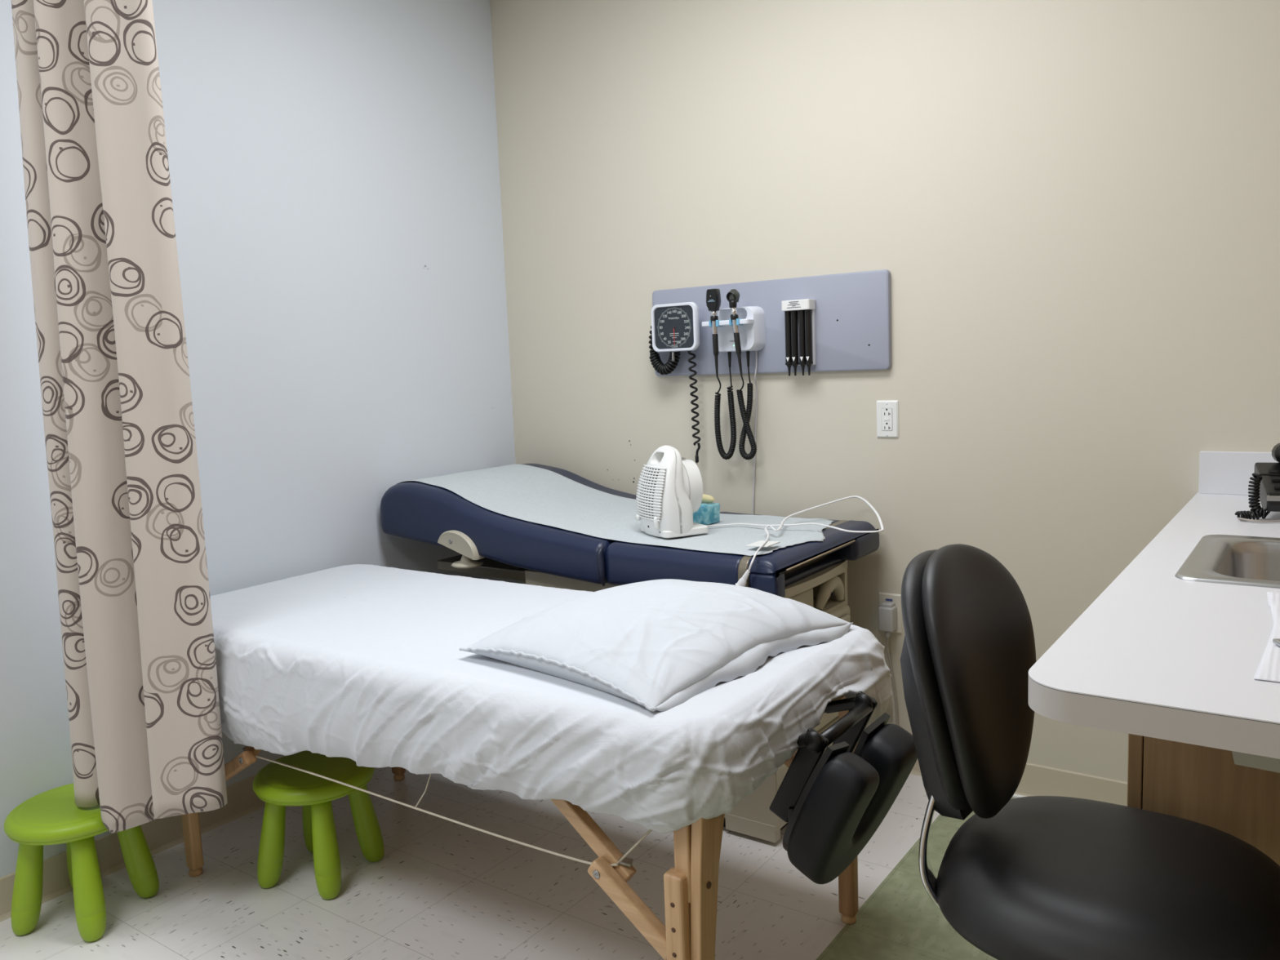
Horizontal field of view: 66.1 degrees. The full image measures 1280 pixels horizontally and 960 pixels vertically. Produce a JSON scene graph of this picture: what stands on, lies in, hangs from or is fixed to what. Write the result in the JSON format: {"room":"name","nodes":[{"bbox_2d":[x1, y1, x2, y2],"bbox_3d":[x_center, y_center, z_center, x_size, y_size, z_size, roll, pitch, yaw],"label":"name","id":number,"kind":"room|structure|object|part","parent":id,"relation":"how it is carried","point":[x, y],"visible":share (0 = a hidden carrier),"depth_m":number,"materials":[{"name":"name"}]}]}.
{"room":"examination room","nodes":[
{"label":"examination room","id":0,"kind":"room"},
{"bbox_2d":[0,0,522,877],"bbox_3d":[-1.806,-0.238,2.208,0.100,2.750,4.500,3,8,35],"label":"wall","id":1,"kind":"structure","parent":0,"point":[334,169],"depth_m":3.12,"materials":[{"name":"white paint"}]},
{"bbox_2d":[0,774,265,921],"bbox_3d":[-1.708,1.075,2.332,0.011,0.107,4.300,3,8,35],"label":"baseboard","id":2,"kind":"structure","parent":1,"relation":"attached to","point":[162,834],"depth_m":2.78,"materials":[{"name":"plastic"}]},
{"bbox_2d":[0,766,1013,959],"bbox_3d":[-0.467,1.233,1.463,3.250,0.100,4.500,3,8,35],"label":"floor","id":3,"kind":"structure","parent":0,"point":[440,889],"depth_m":2.49,"materials":[{"name":"tile"}]},
{"bbox_2d":[4,782,159,942],"bbox_3d":[-1.401,0.950,2.474,0.310,0.298,0.310,-1,7,12],"label":"stool","id":4,"kind":"object","parent":3,"relation":"on","point":[52,816],"visible":0.77,"depth_m":2.38,"materials":[{"name":"green plastic"}]},
{"bbox_3d":[-1.499,0.982,2.412,0.090,0.256,0.064,-7,8,-33],"label":"leg","id":5,"kind":"part","parent":4,"relation":"part of","materials":[{"name":"green plastic"}]},
{"bbox_3d":[-1.406,0.825,2.459,0.310,0.047,0.310,-1,7,12],"label":"seat","id":6,"kind":"part","parent":4,"relation":"part of","materials":[{"name":"green plastic"}]},
{"bbox_3d":[-1.466,0.962,2.575,0.064,0.256,0.090,-7,8,-33],"label":"leg","id":7,"kind":"part","parent":4,"relation":"part of","materials":[{"name":"green plastic"}]},
{"bbox_3d":[-1.335,0.980,2.378,0.064,0.256,0.090,-7,8,-33],"label":"leg","id":8,"kind":"part","parent":4,"relation":"part of","materials":[{"name":"green plastic"}]},
{"bbox_3d":[-1.302,0.959,2.541,0.090,0.256,0.064,-7,8,-33],"label":"leg","id":9,"kind":"part","parent":4,"relation":"part of","materials":[{"name":"green plastic"}]},
{"bbox_2d":[253,750,384,899],"bbox_3d":[-0.859,0.909,2.631,0.310,0.298,0.310,0,7,20],"label":"stool","id":10,"kind":"object","parent":3,"relation":"on","point":[280,786],"visible":0.91,"depth_m":2.56,"materials":[{"name":"green plastic"}]},
{"bbox_3d":[-0.965,0.940,2.584,0.090,0.256,0.064,-5,7,-25],"label":"leg","id":11,"kind":"part","parent":10,"relation":"part of","materials":[{"name":"green plastic"}]},
{"bbox_3d":[-0.908,0.919,2.740,0.064,0.256,0.090,-5,7,-25],"label":"leg","id":12,"kind":"part","parent":10,"relation":"part of","materials":[{"name":"green plastic"}]},
{"bbox_3d":[-0.864,0.784,2.616,0.310,0.047,0.310,0,7,20],"label":"seat","id":13,"kind":"part","parent":10,"relation":"part of","materials":[{"name":"green plastic"}]},
{"bbox_3d":[-0.808,0.941,2.526,0.064,0.256,0.090,-5,7,-25],"label":"leg","id":14,"kind":"part","parent":10,"relation":"part of","materials":[{"name":"green plastic"}]},
{"bbox_3d":[-0.750,0.920,2.683,0.090,0.256,0.064,-5,7,-25],"label":"leg","id":15,"kind":"part","parent":10,"relation":"part of","materials":[{"name":"green plastic"}]},
{"bbox_2d":[181,695,865,959],"bbox_3d":[-0.402,0.706,2.479,1.838,0.700,0.760,3,8,35],"label":"massage table","id":16,"kind":"object","parent":3,"relation":"on","point":[690,887],"visible":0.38,"depth_m":1.74,"materials":[{"name":"brown wood"}]},
{"bbox_2d":[209,564,893,833],"bbox_3d":[-0.404,0.480,2.449,1.912,0.297,0.841,3,8,35],"label":"sheet","id":17,"kind":"object","parent":16,"relation":"on","point":[365,664],"visible":0.71,"depth_m":2.00,"materials":[{"name":"white fabric"}]},
{"bbox_2d":[459,578,853,711],"bbox_3d":[0.038,0.310,2.106,0.590,0.128,0.659,4,9,41],"label":"pillow","id":18,"kind":"object","parent":17,"relation":"on","point":[658,645],"visible":1,"depth_m":1.96,"materials":[{"name":"white fabric"}]},
{"bbox_3d":[0.077,0.613,1.697,0.032,0.232,0.026,3,8,35],"label":"leg post","id":19,"kind":"part","parent":16,"relation":"part of","materials":[{"name":"brown wood"}]},
{"bbox_3d":[0.122,0.709,1.721,0.042,0.432,0.092,3,8,35],"label":"leg","id":20,"kind":"part","parent":16,"relation":"part of","materials":[{"name":"brown wood"}]},
{"bbox_3d":[-0.412,0.450,2.449,1.738,0.056,0.670,3,8,35],"label":"frame","id":21,"kind":"part","parent":16,"relation":"part of","materials":[{"name":"brown wood"}]},
{"bbox_3d":[0.472,0.531,2.247,0.032,0.232,0.026,3,8,35],"label":"leg post","id":22,"kind":"part","parent":16,"relation":"part of","materials":[{"name":"brown wood"}]},
{"bbox_2d":[769,691,917,884],"bbox_3d":[0.387,0.604,1.879,0.228,0.322,0.325,3,8,35],"label":"cradle","id":23,"kind":"object","parent":16,"relation":"hanging from","point":[833,802],"visible":0.97,"depth_m":1.80,"materials":[{"name":"black leather"}]},
{"bbox_3d":[0.294,0.547,1.823,0.117,0.187,0.018,1,8,26],"label":"arm","id":24,"kind":"part","parent":23,"relation":"part of","materials":[{"name":"black plastic"}]},
{"bbox_3d":[0.287,0.487,1.827,0.094,0.048,0.022,3,8,35],"label":"post","id":25,"kind":"part","parent":23,"relation":"part of","materials":[{"name":"black plastic"}]},
{"bbox_3d":[0.316,0.475,1.789,0.038,0.038,0.010,3,8,35],"label":"pivot knob","id":26,"kind":"part","parent":23,"relation":"part of","materials":[{"name":"black plastic"}]},
{"bbox_3d":[0.420,0.459,2.012,0.094,0.048,0.022,3,8,35],"label":"post","id":27,"kind":"part","parent":23,"relation":"part of","materials":[{"name":"black plastic"}]},
{"bbox_3d":[0.427,0.520,2.009,0.117,0.187,0.018,1,8,26],"label":"arm","id":28,"kind":"part","parent":23,"relation":"part of","materials":[{"name":"black plastic"}]},
{"bbox_3d":[0.449,0.447,1.974,0.038,0.038,0.010,3,8,35],"label":"pivot knob","id":29,"kind":"part","parent":23,"relation":"part of","materials":[{"name":"black plastic"}]},
{"bbox_3d":[0.479,0.635,2.216,0.042,0.432,0.092,3,8,35],"label":"leg","id":30,"kind":"part","parent":16,"relation":"part of","materials":[{"name":"brown wood"}]},
{"bbox_2d":[380,463,879,843],"bbox_3d":[-0.073,0.471,3.248,1.543,0.957,0.721,3,8,35],"label":"exam table","id":31,"kind":"object","parent":3,"relation":"on","point":[489,543],"visible":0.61,"depth_m":2.92,"materials":[{"name":"blue leather"}]},
{"bbox_3d":[-0.560,0.252,3.184,0.104,0.068,0.104,3,8,35],"label":"tilt knob","id":32,"kind":"part","parent":31,"relation":"part of","materials":[{"name":"beige plastic"}]},
{"bbox_3d":[-0.390,0.280,3.450,0.480,0.035,0.420,3,8,35],"label":"lift frame","id":33,"kind":"part","parent":31,"relation":"part of","materials":[{"name":"metal"}]},
{"bbox_2d":[380,463,636,584],"bbox_3d":[-0.310,0.116,3.382,0.973,0.265,0.687,3,8,35],"label":"backrest cushion","id":34,"kind":"object","parent":31,"relation":"on","point":[415,510],"depth_m":3.11,"materials":[{"name":"blue leather"}]},
{"bbox_2d":[395,463,833,555],"bbox_3d":[-0.090,0.068,3.207,1.510,0.156,0.607,3,8,35],"label":"paper","id":35,"kind":"object","parent":31,"relation":"on","point":[528,493],"visible":0.82,"depth_m":3.17,"materials":[{"name":"white paper"}]},
{"bbox_2d":[693,502,719,524],"bbox_3d":[0.192,0.102,3.111,0.070,0.062,0.111,-8,9,-42],"label":"tissue box","id":36,"kind":"object","parent":35,"relation":"on","point":[707,513],"visible":0.57,"depth_m":3.07,"materials":[{"name":"blue cardboard"}]},
{"bbox_2d":[702,493,714,502],"bbox_3d":[0.188,0.057,3.112,0.117,0.030,0.025,4,9,41],"label":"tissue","id":37,"kind":"object","parent":36,"relation":"on","point":[706,498],"visible":0.36,"depth_m":3.08,"materials":[{"name":"beige paper"}]},
{"bbox_2d":[635,444,884,586],"bbox_3d":[0.387,0.073,2.850,0.664,0.359,0.555,-5,7,-23],"label":"heater","id":38,"kind":"object","parent":35,"relation":"on","point":[669,490],"visible":0.99,"depth_m":2.85,"materials":[{"name":"white plastic"}]},
{"bbox_2d":[636,466,645,515],"bbox_3d":[0.006,0.032,2.942,0.028,0.148,0.034,-4,7,-14],"label":"grille","id":39,"kind":"object","parent":38,"relation":"attached to","point":[642,482],"depth_m":2.92,"materials":[{"name":"white plastic"}]},
{"bbox_2d":[653,516,660,533],"bbox_3d":[0.053,0.132,2.842,0.027,0.054,0.018,3,8,35],"label":"switch","id":40,"kind":"object","parent":38,"relation":"attached to","point":[656,519],"depth_m":2.84,"materials":[{"name":"white plastic"}]},
{"bbox_2d":[653,469,665,519],"bbox_3d":[0.058,0.042,2.839,0.028,0.148,0.034,-8,9,-38],"label":"grille","id":41,"kind":"object","parent":38,"relation":"attached to","point":[659,475],"depth_m":2.83,"materials":[{"name":"white plastic"}]},
{"bbox_3d":[0.468,0.138,2.805,0.503,0.107,0.496,-4,7,-12],"label":"power cord","id":42,"kind":"part","parent":38,"relation":"part of","materials":[{"name":"white plastic"}]},
{"bbox_2d":[605,511,840,585],"bbox_3d":[0.274,0.211,2.976,0.449,0.120,0.687,3,8,35],"label":"seat cushion","id":43,"kind":"object","parent":31,"relation":"on","point":[626,562],"depth_m":2.71,"materials":[{"name":"blue leather"}]},
{"bbox_3d":[0.313,0.962,2.740,0.158,0.048,0.032,3,8,35],"label":"kick panel","id":44,"kind":"part","parent":31,"relation":"part of","materials":[{"name":"beige paint"}]},
{"bbox_3d":[0.331,0.275,2.557,0.082,0.078,0.061,3,8,35],"label":"post","id":45,"kind":"part","parent":31,"relation":"part of","materials":[{"name":"blue leather"}]},
{"bbox_3d":[0.479,0.807,2.884,0.108,0.143,0.482,3,8,35],"label":"drawer","id":46,"kind":"part","parent":31,"relation":"part of","materials":[{"name":"beige plastic"}]},
{"bbox_2d":[747,520,878,583],"bbox_3d":[0.510,0.195,2.804,0.082,0.060,0.683,3,8,35],"label":"cushion","id":47,"kind":"object","parent":31,"relation":"on","point":[767,568],"depth_m":2.71,"materials":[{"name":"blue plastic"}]},
{"bbox_3d":[0.477,0.284,2.808,0.072,0.024,0.498,3,8,35],"label":"trim","id":48,"kind":"part","parent":31,"relation":"part of","materials":[{"name":"beige plastic"}]},
{"bbox_3d":[0.472,0.650,2.865,0.108,0.160,0.482,3,8,35],"label":"drawer","id":49,"kind":"part","parent":31,"relation":"part of","materials":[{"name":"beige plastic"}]},
{"bbox_3d":[0.569,0.331,2.939,0.044,0.092,0.155,3,8,35],"label":"roll arm","id":50,"kind":"part","parent":31,"relation":"part of","materials":[{"name":"beige plastic"}]},
{"bbox_3d":[0.465,0.483,2.845,0.108,0.162,0.482,3,8,35],"label":"drawer","id":51,"kind":"part","parent":31,"relation":"part of","materials":[{"name":"beige plastic"}]},
{"bbox_3d":[0.516,0.453,2.814,0.013,0.056,0.405,3,8,35],"label":"drawer handle","id":52,"kind":"part","parent":31,"relation":"part of","materials":[{"name":"beige plastic"}]},
{"bbox_2d":[900,543,1279,959],"bbox_3d":[0.687,0.617,1.460,0.560,1.030,0.510,3,9,39],"label":"chair","id":53,"kind":"object","parent":3,"relation":"on","point":[1032,877],"visible":1,"depth_m":1.41,"materials":[{"name":"black leather"}]},
{"bbox_3d":[0.512,0.306,1.501,0.117,0.407,0.347,3,8,35],"label":"backrest","id":54,"kind":"part","parent":53,"relation":"part of","materials":[{"name":"black leather"}]},
{"bbox_3d":[0.708,0.592,1.462,0.506,0.104,0.476,3,8,35],"label":"seat","id":55,"kind":"part","parent":53,"relation":"part of","materials":[{"name":"black leather"}]},
{"bbox_2d":[1127,733,1279,866],"bbox_3d":[1.404,0.595,1.980,0.648,0.893,1.117,3,8,35],"label":"base cabinet","id":56,"kind":"object","parent":3,"relation":"on","point":[1202,784],"visible":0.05,"depth_m":1.61,"materials":[{"name":"laminate"}]},
{"bbox_3d":[1.008,0.570,1.913,0.022,0.790,0.555,3,8,35],"label":"door","id":57,"kind":"part","parent":56,"relation":"part of","materials":[{"name":"laminate"}]},
{"bbox_2d":[1027,450,1279,773],"bbox_3d":[1.214,0.170,1.683,0.646,0.262,1.740,3,8,35],"label":"countertop","id":58,"kind":"structure","parent":56,"relation":"on","point":[1158,654],"depth_m":1.26,"materials":[{"name":"white laminate"}]},
{"bbox_2d":[1174,534,1279,588],"bbox_3d":[1.228,0.227,1.679,0.515,0.170,0.440,3,8,35],"label":"sink","id":59,"kind":"object","parent":58,"relation":"in","point":[1242,560],"visible":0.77,"depth_m":1.89,"materials":[{"name":"metal"}]},
{"bbox_3d":[0.930,0.321,1.143,0.452,0.113,0.025,3,8,35],"label":"support panel","id":60,"kind":"part","parent":58,"relation":"part of","materials":[{"name":"beige laminate"}]},
{"bbox_2d":[1235,443,1279,522],"bbox_3d":[1.438,0.003,2.156,0.249,0.157,0.208,1,7,24],"label":"desk phone","id":61,"kind":"object","parent":58,"relation":"on","point":[1266,479],"visible":1,"depth_m":2.14,"materials":[{"name":"black plastic"}]},
{"bbox_3d":[1.324,0.076,2.143,0.051,0.020,0.023,-2,7,4],"label":"coiled cord","id":62,"kind":"part","parent":61,"relation":"part of","materials":[{"name":"black plastic"}]},
{"bbox_3d":[1.352,0.086,2.111,0.116,0.007,0.032,-1,7,14],"label":"line cord","id":63,"kind":"part","parent":61,"relation":"part of","materials":[{"name":"white plastic"}]},
{"bbox_3d":[1.347,0.035,2.140,0.043,0.100,0.028,3,8,35],"label":"coiled cord","id":64,"kind":"part","parent":61,"relation":"part of","materials":[{"name":"black plastic"}]},
{"bbox_3d":[1.431,0.040,2.070,0.192,0.011,0.004,1,7,24],"label":"silver trim","id":65,"kind":"part","parent":61,"relation":"part of","materials":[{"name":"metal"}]},
{"bbox_2d":[1253,591,1279,682],"bbox_3d":[0.933,0.203,1.249,0.258,0.014,0.432,3,8,35],"label":"paper towel","id":66,"kind":"object","parent":58,"relation":"on","point":[1268,668],"visible":0.98,"depth_m":1.23,"materials":[{"name":"white paper"}]},
{"bbox_2d":[1272,638,1279,646],"bbox_3d":[0.839,0.207,1.252,0.055,0.006,0.023,-2,7,6],"label":"metal clip","id":67,"kind":"object","parent":66,"relation":"on","point":[1276,641],"visible":1,"depth_m":1.26,"materials":[{"name":"metal"}]},
{"bbox_2d":[489,0,1279,782],"bbox_3d":[0.792,-0.442,3.038,3.150,2.750,0.100,3,8,35],"label":"wall","id":68,"kind":"structure","parent":0,"point":[1071,208],"depth_m":2.90,"materials":[{"name":"beige paint"}]},
{"bbox_2d":[652,269,891,376],"bbox_3d":[0.405,-0.501,3.231,0.866,0.300,0.023,3,8,35],"label":"board","id":69,"kind":"object","parent":68,"relation":"attached to","point":[853,310],"visible":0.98,"depth_m":3.10,"materials":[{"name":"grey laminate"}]},
{"bbox_2d":[648,302,700,465],"bbox_3d":[0.116,-0.256,3.388,0.218,0.692,0.119,3,8,35],"label":"pressure gauge","id":70,"kind":"object","parent":69,"relation":"attached to","point":[675,327],"visible":1,"depth_m":3.36,"materials":[{"name":"white plastic"}]},
{"bbox_2d":[702,306,765,514],"bbox_3d":[0.319,-0.216,3.267,0.186,0.706,0.128,3,8,35],"label":"charger","id":71,"kind":"object","parent":69,"relation":"attached to","point":[750,322],"visible":0.8,"depth_m":3.22,"materials":[{"name":"white plastic"}]},
{"bbox_2d":[706,288,736,459],"bbox_3d":[0.260,-0.344,3.260,0.081,0.565,0.093,3,8,35],"label":"ophthalmoscope","id":72,"kind":"object","parent":71,"relation":"in","point":[713,295],"visible":1,"depth_m":3.28,"materials":[{"name":"black plastic"}]},
{"bbox_3d":[0.261,-0.314,3.263,0.015,0.062,0.070,-2,7,4],"label":"cord","id":73,"kind":"part","parent":72,"relation":"part of","materials":[{"name":"plastic"}]},
{"bbox_2d":[702,319,754,326],"bbox_3d":[0.290,-0.513,3.217,0.176,0.016,0.070,3,8,35],"label":"shelf","id":74,"kind":"object","parent":71,"relation":"attached to","point":[720,322],"depth_m":3.18,"materials":[{"name":"white plastic"}]},
{"bbox_2d":[726,288,756,459],"bbox_3d":[0.330,-0.340,3.215,0.069,0.558,0.103,3,8,35],"label":"otoscope","id":75,"kind":"object","parent":71,"relation":"in","point":[733,295],"visible":1,"depth_m":3.24,"materials":[{"name":"black plastic"}]},
{"bbox_3d":[0.332,-0.315,3.211,0.013,0.054,0.070,-3,7,-2],"label":"cord","id":76,"kind":"part","parent":75,"relation":"part of","materials":[{"name":"plastic"}]},
{"bbox_3d":[0.389,-0.152,3.291,0.021,0.566,0.051,-5,7,-23],"label":"power cord","id":77,"kind":"part","parent":71,"relation":"part of","materials":[{"name":"grey plastic"}]},
{"bbox_2d":[781,298,816,376],"bbox_3d":[0.504,-0.450,3.121,0.098,0.237,0.053,3,8,35],"label":"dispenser","id":78,"kind":"object","parent":69,"relation":"attached to","point":[799,314],"visible":1,"depth_m":3.11,"materials":[{"name":"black plastic"}]},
{"bbox_3d":[0.514,-0.467,3.134,0.092,0.202,0.018,3,8,35],"label":"plate","id":79,"kind":"part","parent":78,"relation":"part of","materials":[{"name":"white plastic"}]},
{"bbox_2d":[876,400,898,437],"bbox_3d":[0.761,-0.187,3.030,0.070,0.115,0.009,3,8,35],"label":"wall outlet","id":80,"kind":"object","parent":68,"relation":"attached to","point":[887,411],"visible":1,"depth_m":3.03,"materials":[{"name":"white plastic"}]},
{"bbox_2d":[881,408,892,430],"bbox_3d":[0.760,-0.187,3.029,0.034,0.068,0.004,3,8,35],"label":"receptacle","id":81,"kind":"object","parent":80,"relation":"attached to","point":[886,413],"depth_m":3.03,"materials":[{"name":"white plastic"}]},
{"bbox_2d":[878,601,897,724],"bbox_3d":[0.749,0.661,3.088,0.140,0.548,0.057,-6,8,-31],"label":"plug adapter","id":82,"kind":"object","parent":68,"relation":"attached to","point":[887,620],"visible":0.7,"depth_m":3.07,"materials":[{"name":"grey plastic"}]},
{"bbox_3d":[0.748,0.713,3.096,0.142,0.444,0.027,-5,7,-22],"label":"cord","id":83,"kind":"part","parent":82,"relation":"part of","materials":[{"name":"white plastic"}]},
{"bbox_2d":[878,591,902,633],"bbox_3d":[0.787,0.420,3.103,0.077,0.126,0.007,3,8,35],"label":"wall outlet","id":84,"kind":"object","parent":68,"relation":"attached to","point":[882,597],"visible":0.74,"depth_m":3.09,"materials":[{"name":"beige plastic"}]},
{"bbox_2d":[910,759,1127,806],"bbox_3d":[0.520,0.863,3.359,2.428,0.107,0.011,3,8,35],"label":"baseboard","id":85,"kind":"structure","parent":68,"relation":"attached to","point":[1036,780],"depth_m":2.85,"materials":[{"name":"plastic"}]},
{"bbox_2d":[1012,793,1026,798],"bbox_3d":[1.246,0.945,2.832,0.628,0.009,0.015,3,8,35],"label":"trim","id":86,"kind":"structure","parent":68,"relation":"attached to","point":[1015,796],"depth_m":2.92,"materials":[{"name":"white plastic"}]},
{"bbox_2d":[1198,450,1279,495],"bbox_3d":[1.712,-0.009,2.365,0.642,0.109,0.020,3,8,35],"label":"backsplash","id":87,"kind":"structure","parent":68,"relation":"attached to","point":[1224,473],"depth_m":2.51,"materials":[{"name":"white laminate"}]},
{"bbox_3d":[-0.582,-1.595,1.125,3.250,0.100,4.500,3,8,35],"label":"ceiling","id":88,"kind":"structure","parent":0,"visible":0},
{"bbox_2d":[11,0,227,833],"bbox_3d":[-1.259,-0.400,2.277,0.411,2.488,0.172,-1,7,7],"label":"privacy curtain","id":89,"kind":"object","parent":88,"relation":"hanging from","point":[137,634],"visible":1,"depth_m":2.26,"materials":[{"name":"fabric"}]}
]}

